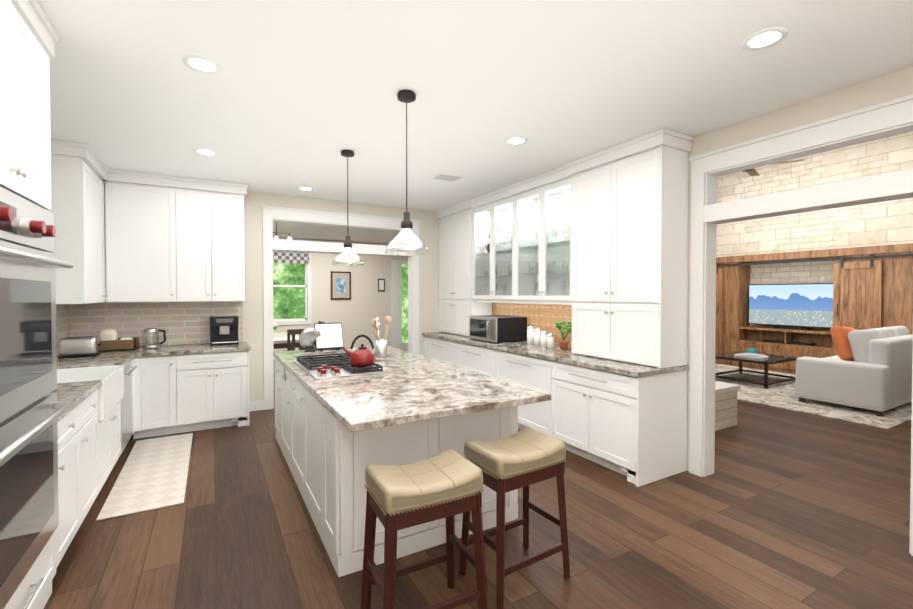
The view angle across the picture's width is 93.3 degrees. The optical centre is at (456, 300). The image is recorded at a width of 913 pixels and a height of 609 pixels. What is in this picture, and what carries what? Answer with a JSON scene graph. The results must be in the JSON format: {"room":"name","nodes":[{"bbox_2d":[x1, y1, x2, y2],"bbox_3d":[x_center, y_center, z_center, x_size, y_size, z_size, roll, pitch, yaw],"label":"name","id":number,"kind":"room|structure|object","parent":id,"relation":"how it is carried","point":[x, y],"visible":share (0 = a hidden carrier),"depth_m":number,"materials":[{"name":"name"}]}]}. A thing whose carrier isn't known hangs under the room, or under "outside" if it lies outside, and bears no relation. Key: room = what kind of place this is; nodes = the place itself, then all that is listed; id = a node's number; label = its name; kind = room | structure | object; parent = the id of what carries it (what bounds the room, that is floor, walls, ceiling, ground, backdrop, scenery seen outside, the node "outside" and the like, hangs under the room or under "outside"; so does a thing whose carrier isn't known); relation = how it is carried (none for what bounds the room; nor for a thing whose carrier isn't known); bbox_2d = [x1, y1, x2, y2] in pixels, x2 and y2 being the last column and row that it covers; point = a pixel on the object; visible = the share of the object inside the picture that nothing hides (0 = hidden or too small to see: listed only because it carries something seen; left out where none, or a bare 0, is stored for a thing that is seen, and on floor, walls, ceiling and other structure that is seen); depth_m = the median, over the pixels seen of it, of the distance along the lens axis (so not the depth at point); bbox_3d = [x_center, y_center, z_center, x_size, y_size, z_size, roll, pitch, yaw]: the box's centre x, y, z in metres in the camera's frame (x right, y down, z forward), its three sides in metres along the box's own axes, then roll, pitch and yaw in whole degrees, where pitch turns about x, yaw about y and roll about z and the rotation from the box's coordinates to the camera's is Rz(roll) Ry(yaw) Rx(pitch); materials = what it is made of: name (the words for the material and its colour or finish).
{"room":"kitchen","nodes":[
{"label":"kitchen","id":0,"kind":"room"},
{"bbox_2d":[47,139,114,306],"bbox_3d":[-3.674,-0.680,4.147,0.449,1.418,0.870,0,1,-30],"label":"upper cabinet","id":1,"kind":"object","parent":0,"relation":"attached to","point":[83,223],"depth_m":3.84,"materials":[{"name":"white wood"}]},
{"bbox_2d":[57,363,118,370],"bbox_3d":[-3.200,0.703,3.688,0.515,0.255,0.025,0,1,-30],"label":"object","id":2,"kind":"structure","parent":0,"relation":"attached to","point":[116,364],"depth_m":3.65,"materials":[{"name":"white ceramic"}]},
{"bbox_2d":[139,191,439,400],"bbox_3d":[-2.146,0.012,5.995,5.230,2.860,0.150,0,1,-30],"label":"wall","id":3,"kind":"structure","parent":0,"point":[253,333],"depth_m":5.79,"materials":[{"name":"beige paint"}]},
{"bbox_2d":[111,169,182,302],"bbox_3d":[-3.516,-0.691,4.879,0.709,1.418,0.409,0,1,-30],"label":"upper cabinet","id":4,"kind":"object","parent":3,"relation":"attached to","point":[141,251],"depth_m":4.77,"materials":[{"name":"white wood"}]},
{"bbox_2d":[183,177,218,302],"bbox_3d":[-3.125,-0.695,5.137,0.474,1.418,0.347,0,1,-30],"label":"upper cabinet","id":5,"kind":"object","parent":3,"relation":"attached to","point":[200,196],"depth_m":5.02,"materials":[{"name":"white wood"}]},
{"bbox_2d":[219,181,246,302],"bbox_3d":[-2.847,-0.697,5.295,0.412,1.418,0.347,0,1,-30],"label":"upper cabinet","id":6,"kind":"object","parent":3,"relation":"attached to","point":[232,196],"depth_m":5.18,"materials":[{"name":"white wood"}]},
{"bbox_2d":[249,400,263,409],"bbox_3d":[-3.255,1.384,5.478,1.450,0.130,0.015,0,1,-30],"label":"baseboard","id":7,"kind":"structure","parent":3,"relation":"attached to","point":[256,405],"depth_m":5.64,"materials":[{"name":"white"}]},
{"bbox_2d":[261,206,420,409],"bbox_3d":[-1.603,0.095,6.297,2.280,2.685,0.205,0,1,-30],"label":"trim","id":8,"kind":"structure","parent":3,"relation":"attached to","point":[271,214],"depth_m":5.99,"materials":[{"name":"white wood"}]},
{"bbox_2d":[273,237,407,351],"bbox_3d":[-3.409,-0.055,10.569,6.300,2.860,0.150,0,1,-30],"label":"wall","id":9,"kind":"structure","parent":0,"point":[362,309],"depth_m":10.95,"materials":[{"name":"beige paint"}]},
{"bbox_2d":[273,252,407,349],"bbox_3d":[-2.768,0.051,10.889,3.850,2.640,0.110,0,1,-30],"label":"window","id":10,"kind":"structure","parent":9,"relation":"in","point":[396,330],"depth_m":11.45,"materials":[{"name":"white wood"}]},
{"bbox_2d":[273,251,309,263],"bbox_3d":[-3.946,-1.051,10.112,0.950,0.355,0.026,0,1,-30],"label":"blind","id":11,"kind":"object","parent":10,"relation":"attached to","point":[290,257],"visible":0.5,"depth_m":10.13,"materials":[{"name":"fabric"}]},
{"bbox_2d":[331,271,350,299],"bbox_3d":[-2.885,-0.368,10.755,0.500,0.700,0.033,0,1,-30],"label":"picture","id":12,"kind":"object","parent":9,"relation":"attached to","point":[340,285],"visible":0.95,"depth_m":10.74,"materials":[{"name":"grey paper"}]},
{"bbox_2d":[378,279,384,290],"bbox_3d":[-1.966,-0.400,11.282,0.180,0.330,0.026,0,1,-30],"label":"picture","id":13,"kind":"object","parent":9,"relation":"attached to","point":[381,284],"visible":0.89,"depth_m":11.27,"materials":[{"name":"grey"}]},
{"bbox_2d":[37,0,912,244],"bbox_3d":[-0.571,-1.455,5.058,7.400,0.100,12.800,0,1,-30],"label":"ceiling","id":14,"kind":"structure","parent":0,"point":[290,97],"depth_m":2.69,"materials":[{"name":"white paint"}]},
{"bbox_2d":[182,55,221,73],"bbox_3d":[-1.472,-1.364,2.498,0.198,0.006,0.198,-1,1,-39],"label":"recessed light","id":15,"kind":"object","parent":14,"relation":"in","point":[205,64],"depth_m":2.49,"materials":[{"name":"white"}]},
{"bbox_2d":[193,148,217,155],"bbox_3d":[-2.348,-1.387,4.035,0.198,0.006,0.198,1,1,33],"label":"recessed light","id":16,"kind":"object","parent":14,"relation":"in","point":[204,151],"depth_m":4.03,"materials":[{"name":"white"}]},
{"bbox_2d":[273,222,291,239],"bbox_3d":[-3.197,-1.232,7.651,0.540,0.419,0.117,0,1,-30],"label":"dining chandelier","id":17,"kind":"object","parent":14,"relation":"hanging from","point":[276,232],"visible":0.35,"depth_m":7.67,"materials":[{"name":"brown metal"}]},
{"bbox_2d":[297,186,313,190],"bbox_3d":[-1.899,-1.407,5.430,0.198,0.006,0.198,1,1,33],"label":"recessed light","id":18,"kind":"object","parent":14,"relation":"in","point":[300,188],"depth_m":5.42,"materials":[{"name":"white"}]},
{"bbox_2d":[332,150,363,265],"bbox_3d":[-1.017,-0.859,4.030,0.292,1.059,0.292,0,1,-30],"label":"pendant light","id":19,"kind":"object","parent":14,"relation":"hanging from","point":[348,252],"visible":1,"depth_m":4.02,"materials":[{"name":"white glass"}]},
{"bbox_2d":[385,90,428,254],"bbox_3d":[-0.331,-0.842,2.867,0.292,1.059,0.292,0,1,-30],"label":"pendant light","id":20,"kind":"object","parent":14,"relation":"hanging from","point":[406,96],"visible":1,"depth_m":2.85,"materials":[{"name":"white glass"}]},
{"bbox_2d":[431,173,463,181],"bbox_3d":[-0.106,-1.397,4.909,0.300,0.010,0.240,0,1,-30],"label":"ceiling vent","id":21,"kind":"object","parent":14,"relation":"in","point":[446,177],"visible":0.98,"depth_m":4.89,"materials":[{"name":"white metal"}]},
{"bbox_2d":[505,136,527,144],"bbox_3d":[0.517,-1.382,3.733,0.198,0.006,0.198,1,1,33],"label":"recessed light","id":22,"kind":"object","parent":14,"relation":"in","point":[516,139],"depth_m":3.72,"materials":[{"name":"white"}]},
{"bbox_2d":[742,27,787,50],"bbox_3d":[1.605,-1.361,2.247,0.198,0.006,0.198,0,1,-3],"label":"recessed light","id":23,"kind":"object","parent":14,"relation":"in","point":[759,39],"depth_m":2.24,"materials":[{"name":"white"}]},
{"bbox_2d":[44,350,912,608],"bbox_3d":[1.471,1.488,6.263,12.100,0.100,12.800,0,1,-30],"label":"floor","id":24,"kind":"structure","parent":0,"point":[780,508],"depth_m":2.68,"materials":[{"name":"brown wood"}]},
{"bbox_2d":[0,0,75,608],"bbox_3d":[-2.060,0.076,1.631,0.753,2.858,1.069,0,1,-30],"label":"tall cabinet","id":25,"kind":"object","parent":24,"relation":"on","point":[32,409],"visible":1,"depth_m":1.85,"materials":[{"name":"painted wood"},{"name":"metal"}]},
{"bbox_2d":[56,399,86,567],"bbox_3d":[-2.483,1.058,2.291,0.657,0.875,0.562,0,1,-30],"label":"base cabinet","id":26,"kind":"object","parent":24,"relation":"on","point":[72,431],"depth_m":2.49,"materials":[{"name":"white wood"}]},
{"bbox_2d":[50,379,102,418],"bbox_3d":[-2.584,0.598,2.481,0.677,0.040,1.004,0,1,-30],"label":"countertop","id":27,"kind":"structure","parent":26,"relation":"on","point":[85,388],"depth_m":2.74,"materials":[{"name":"beige stone"}]},
{"bbox_2d":[87,387,102,512],"bbox_3d":[-2.715,1.052,2.699,0.657,0.875,0.624,0,1,-30],"label":"base cabinet","id":28,"kind":"object","parent":24,"relation":"on","point":[95,404],"depth_m":2.95,"materials":[{"name":"white wood"}]},
{"bbox_2d":[57,359,134,442],"bbox_3d":[-3.401,1.035,3.905,0.659,0.875,0.660,0,1,-30],"label":"base cabinet","id":29,"kind":"object","parent":24,"relation":"on","point":[116,380],"depth_m":3.73,"materials":[{"name":"white"}]},
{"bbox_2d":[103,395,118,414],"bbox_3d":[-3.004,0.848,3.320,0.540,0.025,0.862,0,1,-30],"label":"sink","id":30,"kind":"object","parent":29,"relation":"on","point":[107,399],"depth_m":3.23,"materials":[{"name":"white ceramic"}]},
{"bbox_2d":[99,395,126,491],"bbox_3d":[-3.028,1.174,3.275,0.683,0.615,0.932,0,1,-30],"label":"base cabinet","id":31,"kind":"object","parent":24,"relation":"on","point":[113,425],"depth_m":3.46,"materials":[{"name":"white wood"}]},
{"bbox_2d":[135,355,142,438],"bbox_3d":[-3.575,1.030,4.268,0.717,0.875,0.142,0,1,-30],"label":"base cabinet","id":32,"kind":"object","parent":24,"relation":"on","point":[138,358],"depth_m":4.48,"materials":[{"name":"white wood"}]},
{"bbox_2d":[96,433,192,520],"bbox_3d":[-2.651,1.467,3.801,0.500,0.011,1.800,0,1,-30],"label":"kitchen mat","id":33,"kind":"object","parent":24,"relation":"on","point":[153,474],"visible":0.94,"depth_m":3.54,"materials":[{"name":"beige fabric"}]},
{"bbox_2d":[143,355,186,437],"bbox_3d":[-3.329,1.021,4.856,0.452,0.875,0.677,0,1,-30],"label":"base cabinet","id":34,"kind":"object","parent":24,"relation":"on","point":[162,374],"depth_m":4.60,"materials":[{"name":"white wood"}]},
{"bbox_2d":[57,355,134,366],"bbox_3d":[-3.433,0.576,3.973,0.677,0.040,0.704,0,1,-30],"label":"countertop","id":35,"kind":"structure","parent":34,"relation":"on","point":[100,360],"depth_m":3.92,"materials":[{"name":"beige stone"}]},
{"bbox_2d":[58,336,100,358],"bbox_3d":[-3.682,0.456,4.223,0.310,0.192,0.170,0,1,-30],"label":"toaster","id":36,"kind":"object","parent":35,"relation":"on","point":[78,347],"visible":1,"depth_m":4.16,"materials":[{"name":"silver metal"}]},
{"bbox_2d":[183,351,249,431],"bbox_3d":[-2.905,1.018,5.097,0.772,0.875,0.677,0,1,-30],"label":"base cabinet","id":37,"kind":"object","parent":24,"relation":"on","point":[215,387],"depth_m":4.84,"materials":[{"name":"white wood"}]},
{"bbox_2d":[57,343,250,358],"bbox_3d":[-3.313,0.564,4.847,1.752,0.040,0.697,0,1,-30],"label":"countertop","id":38,"kind":"structure","parent":37,"relation":"on","point":[172,348],"depth_m":4.77,"materials":[{"name":"beige stone"}]},
{"bbox_2d":[98,329,138,351],"bbox_3d":[-3.742,0.429,4.753,0.360,0.230,0.280,0,1,-30],"label":"wicker basket","id":39,"kind":"object","parent":38,"relation":"on","point":[110,340],"visible":0.85,"depth_m":4.66,"materials":[{"name":"beige wicker"}]},
{"bbox_2d":[142,328,165,348],"bbox_3d":[-3.427,0.426,4.886,0.223,0.232,0.164,0,1,-30],"label":"electric kettle","id":40,"kind":"object","parent":38,"relation":"on","point":[155,345],"visible":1,"depth_m":4.86,"materials":[{"name":"silver metal"}]},
{"bbox_2d":[210,315,238,345],"bbox_3d":[-2.852,0.361,5.291,0.300,0.350,0.344,0,1,-30],"label":"coffee machine","id":41,"kind":"object","parent":38,"relation":"on","point":[223,329],"visible":1,"depth_m":5.18,"materials":[{"name":"black plastic"}]},
{"bbox_2d":[273,322,305,350],"bbox_3d":[-3.345,0.899,7.742,1.100,1.035,1.650,0,1,-30],"label":"dining table","id":42,"kind":"object","parent":24,"relation":"on","point":[280,340],"visible":0.15,"depth_m":7.24,"materials":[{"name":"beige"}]},
{"bbox_2d":[287,329,313,350],"bbox_3d":[-2.528,0.939,6.913,0.420,0.980,0.420,0,1,-30],"label":"dining chair","id":43,"kind":"object","parent":24,"relation":"on","point":[293,332],"visible":0.15,"depth_m":6.67,"materials":[{"name":"brown wood"}]},
{"bbox_2d":[274,358,517,576],"bbox_3d":[-0.764,1.037,3.737,1.258,0.876,2.612,0,1,-30],"label":"kitchen island","id":44,"kind":"object","parent":24,"relation":"on","point":[335,437],"depth_m":2.58,"materials":[{"name":"painted wood"},{"name":"granite"}]},
{"bbox_2d":[273,346,550,433],"bbox_3d":[-0.682,0.581,3.614,1.250,0.040,2.930,0,1,-30],"label":"island countertop","id":45,"kind":"structure","parent":44,"relation":"on","point":[414,387],"depth_m":2.71,"materials":[{"name":"beige stone"}]},
{"bbox_2d":[299,323,343,351],"bbox_3d":[-1.456,0.398,4.651,0.467,0.294,0.157,0,1,-30],"label":"cookbook stand","id":46,"kind":"object","parent":45,"relation":"on","point":[323,336],"visible":1,"depth_m":4.66,"materials":[{"name":"grey"}]},
{"bbox_2d":[294,353,386,378],"bbox_3d":[-1.010,0.533,3.634,0.540,0.055,0.950,0,1,-30],"label":"cooktop","id":47,"kind":"object","parent":45,"relation":"in","point":[325,366],"visible":0.77,"depth_m":3.42,"materials":[{"name":"silver metal"}]},
{"bbox_2d":[343,334,374,365],"bbox_3d":[-0.767,0.392,3.431,0.240,0.240,0.204,0,1,-30],"label":"kettle","id":48,"kind":"object","parent":47,"relation":"on","point":[362,355],"visible":1,"depth_m":3.38,"materials":[{"name":"red metal"}]},
{"bbox_2d":[371,316,390,357],"bbox_3d":[-0.731,0.352,4.201,0.192,0.399,0.136,0,1,-30],"label":"utensil crock","id":49,"kind":"object","parent":45,"relation":"on","point":[380,348],"visible":1,"depth_m":4.16,"materials":[{"name":"silver metal"}]},
{"bbox_2d":[361,449,487,608],"bbox_3d":[-0.153,1.134,1.996,0.506,0.735,0.376,0,1,-28],"label":"stool","id":50,"kind":"object","parent":24,"relation":"on","point":[448,485],"visible":1,"depth_m":1.93,"materials":[{"name":"leather"}]},
{"bbox_2d":[424,336,453,364],"bbox_3d":[-0.001,0.996,6.575,0.637,0.875,0.984,0,1,-30],"label":"base cabinet","id":51,"kind":"object","parent":24,"relation":"on","point":[439,350],"depth_m":6.38,"materials":[{"name":"white wood"}]},
{"bbox_2d":[454,344,493,376],"bbox_3d":[0.486,1.008,5.720,0.637,0.875,0.984,0,1,-30],"label":"base cabinet","id":52,"kind":"object","parent":24,"relation":"on","point":[480,360],"depth_m":5.51,"materials":[{"name":"white wood"}]},
{"bbox_2d":[459,427,569,608],"bbox_3d":[0.316,1.129,2.344,0.506,0.735,0.376,-1,1,-33],"label":"stool","id":53,"kind":"object","parent":24,"relation":"on","point":[524,458],"visible":0.98,"depth_m":2.25,"materials":[{"name":"leather"}]},
{"bbox_2d":[494,352,549,435],"bbox_3d":[0.988,1.021,4.837,0.637,0.875,1.047,0,1,-30],"label":"base cabinet","id":54,"kind":"object","parent":24,"relation":"on","point":[528,371],"depth_m":4.58,"materials":[{"name":"white wood"}]},
{"bbox_2d":[550,360,686,486],"bbox_3d":[1.465,1.033,4.000,0.637,0.875,1.004,0,1,-30],"label":"base cabinet","id":55,"kind":"object","parent":24,"relation":"on","point":[634,427],"depth_m":3.64,"materials":[{"name":"white wood"}]},
{"bbox_2d":[422,332,688,375],"bbox_3d":[0.727,0.558,5.264,0.662,0.040,3.972,0,1,-30],"label":"countertop","id":56,"kind":"structure","parent":55,"relation":"on","point":[543,353],"depth_m":4.30,"materials":[{"name":"beige stone"}]},
{"bbox_2d":[438,199,493,335],"bbox_3d":[0.130,-0.455,6.595,0.367,1.940,1.041,0,1,-30],"label":"tall cabinet","id":57,"kind":"object","parent":56,"relation":"on","point":[466,229],"depth_m":6.25,"materials":[{"name":"white wood"}]},
{"bbox_2d":[469,315,526,342],"bbox_3d":[0.526,0.372,5.732,0.523,0.315,0.640,0,1,-30],"label":"microwave","id":58,"kind":"object","parent":56,"relation":"on","point":[497,328],"visible":1,"depth_m":5.50,"materials":[{"name":"black plastic"}]},
{"bbox_2d":[527,325,531,344],"bbox_3d":[0.908,0.418,5.237,0.102,0.238,0.102,-1,1,-42],"label":"canister","id":59,"kind":"object","parent":56,"relation":"on","point":[528,328],"depth_m":5.20,"materials":[{"name":"white ceramic"}]},
{"bbox_2d":[531,326,537,345],"bbox_3d":[0.967,0.429,5.132,0.096,0.218,0.096,-1,1,-42],"label":"canister","id":60,"kind":"object","parent":56,"relation":"on","point":[533,329],"depth_m":5.18,"materials":[{"name":"white ceramic"}]},
{"bbox_2d":[537,329,544,346],"bbox_3d":[1.024,0.441,5.033,0.090,0.198,0.090,-1,1,-42],"label":"canister","id":61,"kind":"object","parent":56,"relation":"on","point":[539,337],"depth_m":5.03,"materials":[{"name":"white ceramic"}]},
{"bbox_2d":[544,331,553,347],"bbox_3d":[1.078,0.452,4.937,0.085,0.178,0.085,-1,1,-42],"label":"canister","id":62,"kind":"object","parent":56,"relation":"on","point":[548,338],"depth_m":4.91,"materials":[{"name":"white ceramic"}]},
{"bbox_2d":[555,321,571,349],"bbox_3d":[1.186,0.385,4.753,0.238,0.317,0.253,0,1,-30],"label":"plant pot","id":63,"kind":"object","parent":56,"relation":"on","point":[563,343],"visible":0.98,"depth_m":4.71,"materials":[{"name":"brown ceramic"}]},
{"bbox_2d":[715,381,739,430],"bbox_3d":[2.820,1.218,5.204,0.640,0.470,0.810,0,1,-30],"label":"stone block","id":64,"kind":"object","parent":24,"relation":"on","point":[725,405],"visible":0.21,"depth_m":4.91,"materials":[{"name":"stone"}]},
{"bbox_2d":[715,363,911,429],"bbox_3d":[5.252,1.419,7.150,2.950,0.012,3.600,0,1,-30],"label":"living room rug","id":65,"kind":"object","parent":24,"relation":"on","point":[783,395],"visible":0.36,"depth_m":5.99,"materials":[{"name":"beige carpet"}]},
{"bbox_2d":[715,348,797,388],"bbox_3d":[5.206,1.142,7.580,1.120,0.527,0.980,0,1,-30],"label":"coffee table","id":66,"kind":"object","parent":65,"relation":"on","point":[750,355],"visible":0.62,"depth_m":7.37,"materials":[{"name":"brown metal"}]},
{"bbox_2d":[795,326,912,416],"bbox_3d":[5.968,0.888,6.238,2.200,1.075,0.960,0,1,-30],"label":"sofa","id":67,"kind":"object","parent":65,"relation":"on","point":[870,369],"visible":1,"depth_m":5.64,"materials":[{"name":"white fabric"}]},
{"bbox_2d":[715,243,912,373],"bbox_3d":[6.456,0.240,8.509,0.590,2.330,3.900,0,1,-30],"label":"entertainment center","id":68,"kind":"object","parent":24,"relation":"on","point":[870,287],"visible":0.56,"depth_m":8.11,"materials":[{"name":"brown wood"}]},
{"bbox_2d":[749,284,832,326],"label":"television","id":69,"kind":"object","parent":68,"relation":"attached to","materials":[{"name":"blue glass"}]},
{"bbox_2d":[566,128,689,367],"bbox_3d":[1.568,-0.418,4.070,0.367,1.940,1.061,0,1,-30],"label":"tall cabinet","id":70,"kind":"object","parent":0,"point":[593,248],"depth_m":3.78,"materials":[{"name":"white wood"}]},
{"bbox_2d":[555,66,912,470],"bbox_3d":[1.979,0.043,3.885,0.150,2.860,7.600,0,1,-30],"label":"wall","id":71,"kind":"structure","parent":0,"point":[886,87],"depth_m":3.01,"materials":[{"name":"beige paint"}]},
{"bbox_2d":[688,94,912,555],"bbox_3d":[2.428,0.142,3.083,0.205,2.685,1.490,0,1,-30],"label":"trim","id":72,"kind":"structure","parent":71,"relation":"attached to","point":[709,213],"depth_m":3.27,"materials":[{"name":"white wood"}]},
{"bbox_2d":[716,214,912,330],"bbox_3d":[7.287,-0.015,7.799,0.150,2.860,9.150,0,1,-30],"label":"stone wall","id":73,"kind":"structure","parent":0,"point":[892,230],"depth_m":8.39,"materials":[{"name":"stone"}]},
{"bbox_2d":[716,131,912,235],"bbox_3d":[7.325,-2.263,7.701,0.150,1.640,9.300,0,1,-30],"label":"wall","id":74,"kind":"structure","parent":0,"point":[883,155],"depth_m":8.18,"materials":[{"name":"brick"}]},
{"bbox_3d":[4.507,-3.011,6.172,6.550,0.100,9.150,0,1,-30],"label":"ceiling","id":75,"kind":"structure","parent":0,"visible":0},
{"bbox_2d":[742,159,804,175],"bbox_3d":[4.348,-2.460,6.514,1.334,1.008,1.274,0,1,-30],"label":"ceiling fan","id":76,"kind":"object","parent":75,"relation":"hanging from","point":[752,172],"visible":0.25,"depth_m":6.57,"materials":[{"name":"brown metal"}]},
{"label":"outside","id":77,"kind":"structure","parent":0,"visible":0},
{"bbox_2d":[273,263,407,342],"bbox_3d":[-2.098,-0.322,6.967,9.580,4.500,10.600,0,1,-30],"label":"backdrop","id":78,"kind":"structure","parent":77,"point":[288,302],"depth_m":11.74,"materials":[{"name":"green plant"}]}
]}

